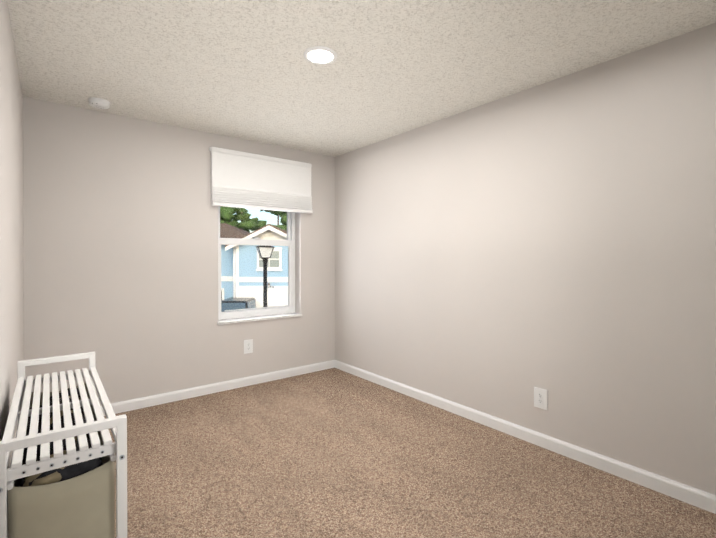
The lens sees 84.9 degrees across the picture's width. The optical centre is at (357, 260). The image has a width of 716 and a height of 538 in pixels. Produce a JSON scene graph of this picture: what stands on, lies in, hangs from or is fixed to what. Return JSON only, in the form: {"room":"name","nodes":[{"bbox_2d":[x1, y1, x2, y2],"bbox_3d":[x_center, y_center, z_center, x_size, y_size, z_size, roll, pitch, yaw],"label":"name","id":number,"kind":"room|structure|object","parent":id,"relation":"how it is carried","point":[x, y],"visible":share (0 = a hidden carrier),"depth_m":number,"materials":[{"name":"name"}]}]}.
{"room":"empty bedroom","nodes":[
{"label":"empty bedroom","id":0,"kind":"room"},
{"bbox_2d":[0,0,23,534],"bbox_3d":[-0.967,0.046,0.832,0.200,2.440,5.370,0,0,-38],"label":"wall","id":1,"kind":"structure","parent":0,"point":[11,247],"depth_m":1.86,"materials":[{"name":"beige paint"}]},
{"bbox_2d":[23,97,334,405],"bbox_3d":[-1.411,0.026,3.775,2.750,2.440,0.200,0,0,-38],"label":"wall","id":2,"kind":"structure","parent":0,"point":[120,215],"depth_m":3.32,"materials":[{"name":"beige paint"}]},
{"bbox_2d":[100,360,334,415],"bbox_3d":[-1.344,1.204,3.699,2.750,0.086,0.014,0,0,-38],"label":"baseboard","id":3,"kind":"structure","parent":2,"relation":"attached to","point":[139,403],"depth_m":3.68,"materials":[{"name":"white wood"}]},
{"bbox_2d":[244,339,252,353],"bbox_3d":[-1.091,0.858,3.900,0.092,0.136,0.009,0,0,-38],"label":"electrical outlet","id":4,"kind":"object","parent":2,"relation":"attached to","point":[248,346],"visible":1,"depth_m":3.90,"materials":[{"name":"white plastic"}]},
{"bbox_2d":[218,206,294,319],"bbox_3d":[-1.067,-0.186,4.106,0.891,1.540,0.073,0,0,-38],"label":"window","id":5,"kind":"structure","parent":2,"relation":"in","point":[289,242],"depth_m":4.14,"materials":[{"name":"white plastic"}]},
{"bbox_2d":[217,313,301,324],"bbox_3d":[-1.009,0.596,4.037,0.915,0.024,0.148,0,0,-38],"label":"window sill","id":6,"kind":"structure","parent":2,"relation":"attached to","point":[249,319],"depth_m":3.97,"materials":[{"name":"white wood"}]},
{"bbox_2d":[209,147,312,212],"bbox_3d":[-0.937,-0.787,3.971,1.097,0.545,0.069,0,0,-38],"label":"blind","id":7,"kind":"object","parent":2,"relation":"attached to","point":[239,179],"visible":0.98,"depth_m":3.92,"materials":[{"name":"fabric"}]},
{"bbox_2d":[7,0,715,156],"bbox_3d":[0.191,-1.240,1.737,3.150,0.120,5.370,0,0,-38],"label":"ceiling","id":8,"kind":"structure","parent":0,"point":[244,69],"depth_m":2.25,"materials":[{"name":"white paint"}]},
{"bbox_2d":[88,97,109,108],"bbox_3d":[-1.931,-1.166,2.925,0.140,0.044,0.140,0,0,-38],"label":"smoke detector","id":9,"kind":"object","parent":8,"relation":"attached to","point":[98,103],"visible":1,"depth_m":2.89,"materials":[{"name":"white plastic"}]},
{"bbox_2d":[304,46,336,63],"bbox_3d":[-0.216,-1.178,2.259,0.192,0.012,0.192,0,0,-38],"label":"recessed light","id":10,"kind":"object","parent":8,"relation":"in","point":[320,55],"visible":1,"depth_m":2.24,"materials":[{"name":"white plastic"}]},
{"bbox_2d":[104,368,715,537],"bbox_3d":[0.191,1.310,1.754,3.150,0.100,5.370,0,0,-38],"label":"floor","id":11,"kind":"structure","parent":0,"point":[332,453],"depth_m":2.27,"materials":[{"name":"carpet"}]},
{"bbox_2d":[0,352,126,537],"bbox_3d":[-1.121,0.861,1.479,0.294,0.800,1.036,0,0,-38],"label":"bench","id":12,"kind":"object","parent":11,"relation":"on","point":[57,478],"visible":1,"depth_m":1.15,"materials":[{"name":"white paint"}]},
{"bbox_2d":[335,23,715,494],"bbox_3d":[1.349,0.034,2.659,0.200,2.440,5.370,0,0,-38],"label":"wall","id":13,"kind":"structure","parent":0,"point":[502,258],"depth_m":2.53,"materials":[{"name":"beige paint"}]},
{"bbox_2d":[335,360,715,513],"bbox_3d":[0.868,1.208,3.103,0.014,0.086,3.690,0,0,-38],"label":"baseboard","id":14,"kind":"structure","parent":13,"relation":"attached to","point":[701,499],"depth_m":2.53,"materials":[{"name":"white"}]},
{"bbox_2d":[534,387,547,409],"bbox_3d":[1.232,0.932,2.644,0.009,0.136,0.092,0,0,-38],"label":"electrical outlet","id":15,"kind":"object","parent":13,"relation":"attached to","point":[540,398],"visible":1,"depth_m":2.64,"materials":[{"name":"white plastic"}]},
{"label":"outside","id":16,"kind":"structure","parent":0,"visible":0},
{"bbox_3d":[-10.591,3.997,47.763,130.471,0.330,127.518,0,0,-38],"label":"ground","id":17,"kind":"structure","parent":16,"visible":0},
{"bbox_2d":[221,297,255,311],"bbox_3d":[-6.870,3.117,22.504,1.833,1.822,4.400,0,0,-1],"label":"car","id":18,"kind":"object","parent":17,"relation":"on","point":[231,303],"depth_m":21.25,"materials":[{"name":"grey"}]},
{"bbox_2d":[220,206,286,231],"bbox_3d":[-12.145,-3.087,49.247,27.224,13.889,21.259,0,0,-38],"label":"trees","id":19,"kind":"object","parent":17,"relation":"on","point":[236,218],"depth_m":44.55,"materials":[{"name":"green plant"}]},
{"bbox_2d":[221,224,287,308],"bbox_3d":[-7.823,0.911,27.892,17.000,6.163,10.370,0,0,-1],"label":"house","id":20,"kind":"structure","parent":17,"relation":"on","point":[242,280],"depth_m":23.18,"materials":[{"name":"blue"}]},
{"bbox_2d":[220,223,249,237],"bbox_3d":[-11.557,-1.962,28.508,10.550,1.501,10.000,0,0,-1],"label":"roof","id":21,"kind":"structure","parent":20,"relation":"on","point":[224,229],"depth_m":25.95,"materials":[{"name":"brown"}]},
{"bbox_2d":[256,246,273,306],"bbox_3d":[-2.333,1.829,9.856,0.481,4.565,0.481,0,0,-4],"label":"street lamp","id":22,"kind":"object","parent":17,"relation":"on","point":[263,250],"depth_m":9.80,"materials":[{"name":"black metal"}]}
]}

